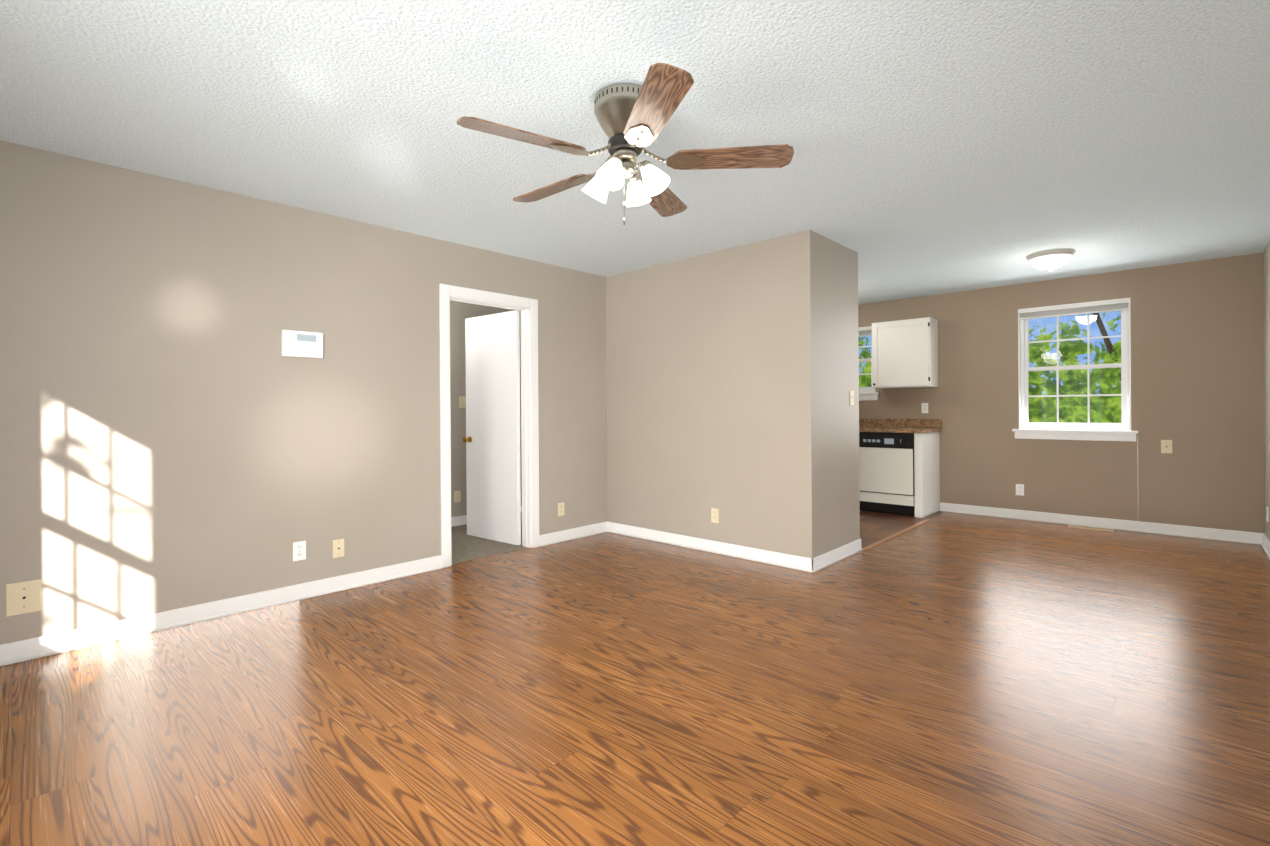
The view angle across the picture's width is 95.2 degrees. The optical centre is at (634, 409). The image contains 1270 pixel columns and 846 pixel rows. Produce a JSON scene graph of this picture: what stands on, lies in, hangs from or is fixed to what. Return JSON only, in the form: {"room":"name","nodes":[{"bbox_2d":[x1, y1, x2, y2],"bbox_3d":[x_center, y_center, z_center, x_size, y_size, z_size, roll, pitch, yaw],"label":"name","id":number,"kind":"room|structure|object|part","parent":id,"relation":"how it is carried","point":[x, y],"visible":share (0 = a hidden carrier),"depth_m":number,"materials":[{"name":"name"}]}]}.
{"room":"empty living room","nodes":[
{"label":"empty living room","id":0,"kind":"room"},
{"bbox_2d":[0,140,606,644],"bbox_3d":[-0.813,-0.050,5.070,0.115,2.440,7.947,0,0,43],"label":"wall","id":1,"kind":"structure","parent":0,"point":[178,430],"depth_m":3.32,"materials":[{"name":"beige paint"}]},
{"bbox_2d":[6,579,41,616],"bbox_3d":[-2.892,0.890,2.744,0.012,0.150,0.115,0,0,43],"label":"jack","id":2,"kind":"object","parent":1,"relation":"attached to","point":[23,597],"visible":1,"depth_m":2.74,"materials":[{"name":"beige plastic"}]},
{"bbox_2d":[0,555,442,665],"bbox_3d":[-2.439,1.134,3.220,0.026,0.095,2.950,0,0,43],"label":"baseboard","id":3,"kind":"structure","parent":1,"relation":"attached to","point":[39,647],"depth_m":3.22,"materials":[{"name":"white wood"}]},
{"bbox_2d":[293,541,305,560],"bbox_3d":[-2.088,0.879,3.608,0.009,0.116,0.072,0,0,43],"label":"electrical outlet","id":4,"kind":"object","parent":1,"relation":"attached to","point":[299,550],"visible":1,"depth_m":3.61,"materials":[{"name":"white plastic"}]},
{"bbox_2d":[281,330,322,357],"bbox_3d":[-2.074,-0.408,3.616,0.030,0.160,0.230,0,0,43],"label":"alarm keypad","id":5,"kind":"object","parent":1,"relation":"attached to","point":[301,344],"visible":1,"depth_m":3.60,"materials":[{"name":"white plastic"}]},
{"bbox_2d":[333,539,343,557],"bbox_3d":[-1.929,0.903,3.775,0.012,0.115,0.070,0,0,43],"label":"jack","id":6,"kind":"object","parent":1,"relation":"attached to","point":[338,547],"visible":1,"depth_m":3.77,"materials":[{"name":"beige plastic"}]},
{"bbox_2d":[439,284,539,567],"bbox_3d":[-1.183,0.117,4.673,0.149,2.110,0.900,0,0,43],"label":"door frame","id":7,"kind":"structure","parent":1,"relation":"attached to","point":[527,308],"depth_m":4.90,"materials":[{"name":"white wood"}]},
{"bbox_2d":[463,310,521,544],"bbox_3d":[-1.297,0.157,5.165,0.728,2.008,0.185,0,0,43],"label":"door leaf","id":8,"kind":"structure","parent":1,"relation":"in","point":[491,439],"depth_m":5.14,"materials":[{"name":"white painted wood"},{"name":"brass"}]},
{"bbox_2d":[558,502,564,515],"bbox_3d":[-0.654,0.884,5.142,0.009,0.116,0.072,0,0,43],"label":"electrical outlet","id":9,"kind":"object","parent":1,"relation":"attached to","point":[560,509],"visible":1,"depth_m":5.14,"materials":[{"name":"beige plastic"}]},
{"bbox_2d":[539,521,607,546],"bbox_3d":[-0.555,1.120,5.236,0.026,0.095,0.770,0,0,43],"label":"baseboard","id":10,"kind":"structure","parent":1,"relation":"attached to","point":[579,532],"depth_m":5.22,"materials":[{"name":"white wood"}]},
{"bbox_2d":[450,301,521,516],"bbox_3d":[-2.069,-0.042,5.691,0.115,2.440,4.130,0,0,43],"label":"wall","id":11,"kind":"structure","parent":0,"point":[460,312],"depth_m":5.90,"materials":[{"name":"beige paint"}]},
{"bbox_2d":[454,490,460,502],"bbox_3d":[-1.801,0.880,5.881,0.009,0.116,0.072,0,0,43],"label":"outlet","id":12,"kind":"object","parent":11,"relation":"attached to","point":[457,496],"visible":1,"depth_m":5.88,"materials":[{"name":"beige plastic"}]},
{"bbox_2d":[459,396,465,407],"bbox_3d":[-1.762,-0.078,5.924,0.016,0.116,0.072,0,0,43],"label":"light switch","id":13,"kind":"object","parent":11,"relation":"attached to","point":[462,401],"visible":1,"depth_m":5.93,"materials":[{"name":"beige plastic"}]},
{"bbox_2d":[451,506,521,526],"bbox_3d":[-2.010,1.130,5.644,0.026,0.095,3.900,0,0,43],"label":"baseboard","id":14,"kind":"structure","parent":11,"relation":"attached to","point":[458,520],"depth_m":5.88,"materials":[{"name":"white wood"}]},
{"bbox_2d":[451,522,527,563],"bbox_3d":[-1.649,1.198,5.307,1.612,0.054,3.900,0,0,43],"label":"floor","id":15,"kind":"structure","parent":0,"point":[465,547],"depth_m":4.95,"materials":[{"name":"beige carpet"}]},
{"bbox_2d":[0,512,1269,845],"bbox_3d":[0.882,1.184,3.495,4.561,0.050,7.947,0,0,43],"label":"floor","id":16,"kind":"structure","parent":0,"point":[948,678],"depth_m":2.27,"materials":[{"name":"brown wood"}]},
{"bbox_2d":[863,519,931,550],"bbox_3d":[2.465,1.144,5.389,0.045,0.006,1.763,0,0,43],"label":"trim","id":17,"kind":"structure","parent":16,"relation":"on","point":[892,536],"depth_m":5.26,"materials":[{"name":"brown"}]},
{"bbox_2d":[1068,525,1113,531],"bbox_3d":[4.343,1.129,5.526,0.340,0.009,0.110,0,0,43],"label":"floor vent","id":18,"kind":"object","parent":16,"relation":"in","point":[1092,528],"visible":0.98,"depth_m":5.50,"materials":[{"name":"brown metal"}]},
{"bbox_2d":[0,0,1269,304],"bbox_3d":[0.289,-1.327,4.048,6.388,0.100,8.202,0,0,43],"label":"ceiling","id":19,"kind":"structure","parent":0,"point":[944,146],"depth_m":2.52,"materials":[{"name":"white paint"}]},
{"bbox_2d":[457,63,793,224],"bbox_3d":[-0.079,-1.018,2.397,1.262,0.511,1.300,0,0,43],"label":"ceiling fan","id":20,"kind":"object","parent":19,"relation":"hanging from","point":[633,119],"visible":1,"depth_m":2.29,"materials":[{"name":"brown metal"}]},
{"bbox_3d":[-0.400,-1.007,2.151,0.505,0.012,0.142,0,12,-32],"label":"blade","id":21,"kind":"part","parent":20,"relation":"part of","materials":[{"name":"brown wood"}]},
{"bbox_3d":[-0.363,-1.007,2.646,0.505,0.012,0.142,0,12,40],"label":"blade","id":22,"kind":"part","parent":20,"relation":"part of","materials":[{"name":"brown wood"}]},
{"bbox_3d":[-0.041,-1.145,2.373,0.250,0.257,0.250,0,0,43],"label":"motor","id":23,"kind":"part","parent":20,"relation":"part of","materials":[{"name":"silver metal"}]},
{"bbox_3d":[0.060,-1.010,1.963,0.142,0.012,0.505,12,-3,-14],"label":"blade","id":24,"kind":"part","parent":20,"relation":"part of","materials":[{"name":"brown wood"}]},
{"bbox_3d":[0.381,-1.012,2.342,0.505,0.012,0.142,0,-12,4],"label":"blade","id":25,"kind":"part","parent":20,"relation":"part of","materials":[{"name":"brown wood"}]},
{"bbox_2d":[1026,249,1075,270],"bbox_3d":[3.472,-1.228,4.845,0.340,0.141,0.340,0,0,43],"label":"flush ceiling light","id":26,"kind":"object","parent":19,"relation":"attached to","point":[1049,260],"visible":1,"depth_m":4.75,"materials":[{"name":"white glass"}]},
{"bbox_2d":[606,230,859,557],"bbox_3d":[0.783,-0.061,5.162,2.092,2.440,0.853,0,0,43],"label":"wall","id":27,"kind":"structure","parent":0,"point":[732,378],"depth_m":4.60,"materials":[{"name":"beige paint"}]},
{"bbox_2d":[608,521,819,572],"bbox_3d":[0.501,1.113,4.833,2.118,0.095,0.026,0,0,43],"label":"baseboard","id":28,"kind":"structure","parent":27,"relation":"attached to","point":[738,551],"depth_m":4.66,"materials":[{"name":"white wood"}]},
{"bbox_2d":[711,508,718,522],"bbox_3d":[0.648,0.860,4.704,0.072,0.116,0.009,0,0,43],"label":"outlet","id":29,"kind":"object","parent":27,"relation":"attached to","point":[714,515],"visible":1,"depth_m":4.70,"materials":[{"name":"beige plastic"}]},
{"bbox_2d":[816,538,862,571],"bbox_3d":[1.567,1.106,4.442,0.026,0.095,0.847,0,0,43],"label":"baseboard","id":30,"kind":"structure","parent":27,"relation":"attached to","point":[838,554],"depth_m":4.42,"materials":[{"name":"white wood"}]},
{"bbox_2d":[850,391,853,404],"bbox_3d":[1.744,-0.095,4.646,0.016,0.116,0.072,0,0,43],"label":"light switch","id":31,"kind":"object","parent":27,"relation":"attached to","point":[851,397],"visible":1,"depth_m":4.64,"materials":[{"name":"beige plastic"}]},
{"bbox_2d":[860,510,944,547],"bbox_3d":[1.770,1.176,6.195,2.112,0.050,2.790,0,0,43],"label":"floor","id":32,"kind":"structure","parent":0,"point":[875,527],"depth_m":5.83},
{"bbox_2d":[859,317,941,517],"bbox_3d":[2.476,0.069,6.989,2.066,2.155,0.650,0,0,43],"label":"kitchen cabinets","id":33,"kind":"object","parent":32,"relation":"on","point":[899,466],"visible":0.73,"depth_m":6.41,"materials":[{"name":"white wood"}]},
{"bbox_2d":[859,430,931,516],"bbox_3d":[2.935,0.698,6.564,0.600,0.890,0.650,0,0,43],"label":"dishwasher","id":34,"kind":"object","parent":33,"relation":"in","point":[887,458],"depth_m":6.32,"materials":[{"name":"beige metal"}]},
{"bbox_2d":[859,418,941,433],"bbox_3d":[2.480,0.181,6.993,2.066,0.140,0.640,0,0,43],"label":"countertop","id":35,"kind":"structure","parent":33,"relation":"on","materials":[{"name":"laminate"}]},
{"bbox_2d":[858,253,1264,532],"bbox_3d":[3.603,-0.082,6.478,4.646,2.440,0.140,0,0,43],"label":"wall","id":36,"kind":"structure","parent":0,"point":[1197,368],"depth_m":5.39,"materials":[{"name":"beige paint"}]},
{"bbox_2d":[858,326,879,400],"bbox_3d":[2.668,-0.563,7.324,0.865,0.905,0.175,0,0,43],"label":"kitchen window","id":37,"kind":"structure","parent":36,"relation":"in","point":[868,393],"depth_m":7.12,"materials":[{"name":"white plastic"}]},
{"bbox_2d":[921,403,927,412],"bbox_3d":[3.320,-0.018,6.640,0.072,0.116,0.009,0,0,43],"label":"outlet","id":38,"kind":"object","parent":36,"relation":"attached to","point":[924,407],"visible":1,"depth_m":6.64,"materials":[{"name":"white plastic"}]},
{"bbox_2d":[1016,484,1023,495],"bbox_3d":[3.994,0.832,6.016,0.072,0.116,0.009,0,0,43],"label":"electrical outlet","id":39,"kind":"object","parent":36,"relation":"attached to","point":[1019,489],"visible":1,"depth_m":6.01,"materials":[{"name":"white plastic"}]},
{"bbox_2d":[1012,298,1137,441],"bbox_3d":[4.345,-0.374,5.759,0.990,1.345,0.175,0,0,43],"label":"dining room window","id":40,"kind":"structure","parent":36,"relation":"in","point":[1089,430],"depth_m":5.73,"materials":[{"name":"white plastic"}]},
{"bbox_2d":[1018,298,1130,319],"bbox_3d":[4.324,-0.991,5.740,0.882,0.106,0.044,0,0,43],"label":"blind","id":41,"kind":"object","parent":40,"relation":"attached to","point":[1121,304],"depth_m":5.70,"materials":[{"name":"white plastic"}]},
{"bbox_3d":[4.321,0.249,5.728,0.990,0.099,0.091,0,0,43],"label":"sill","id":42,"kind":"part","parent":40,"relation":"part of","materials":[{"name":"white wood"}]},
{"bbox_3d":[4.372,-0.422,5.787,0.742,1.102,0.030,0,0,43],"label":"glass","id":43,"kind":"part","parent":40,"relation":"part of","materials":[{"name":"clear glass"}]},
{"bbox_2d":[940,502,1255,543],"bbox_3d":[4.324,1.086,5.699,2.433,0.095,0.026,0,0,43],"label":"baseboard","id":44,"kind":"structure","parent":36,"relation":"attached to","point":[1137,526],"depth_m":5.52,"materials":[{"name":"white wood"}]},
{"bbox_2d":[1128,369,1138,520],"bbox_3d":[4.650,0.041,5.411,0.006,1.980,0.072,0,0,-32],"label":"cord","id":45,"kind":"object","parent":36,"relation":"attached to","point":[1137,440],"visible":1,"depth_m":5.38,"materials":[{"name":"white plastic"}]},
{"bbox_2d":[1161,440,1171,452],"bbox_3d":[4.811,0.335,5.247,0.075,0.120,0.012,0,0,43],"label":"jack","id":46,"kind":"object","parent":36,"relation":"attached to","point":[1166,446],"visible":1,"depth_m":5.25,"materials":[{"name":"beige plastic"}]},
{"bbox_2d":[1263,241,1269,539],"bbox_3d":[2.590,-0.073,1.907,0.115,2.440,8.202,0,0,43],"label":"wall","id":47,"kind":"structure","parent":0,"point":[1266,294],"depth_m":4.67,"materials":[{"name":"beige paint"}]},
{"bbox_2d":[1256,533,1269,558],"bbox_3d":[2.539,1.100,1.947,0.026,0.095,7.947,0,0,43],"label":"baseboard","id":48,"kind":"structure","parent":47,"relation":"attached to","point":[1261,539],"depth_m":4.73,"materials":[{"name":"white"}]},
{"bbox_2d":[1266,506,1267,521],"bbox_3d":[5.087,0.839,4.664,0.009,0.116,0.072,0,0,43],"label":"electrical outlet","id":49,"kind":"object","parent":47,"relation":"attached to","point":[1267,513],"visible":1,"depth_m":4.65,"materials":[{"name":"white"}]},
{"label":"outside","id":50,"kind":"structure","parent":0,"visible":0},
{"bbox_2d":[858,311,1120,422],"bbox_3d":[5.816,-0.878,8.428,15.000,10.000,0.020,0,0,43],"label":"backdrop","id":51,"kind":"structure","parent":50,"point":[1076,345],"depth_m":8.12,"materials":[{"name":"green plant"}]}
]}

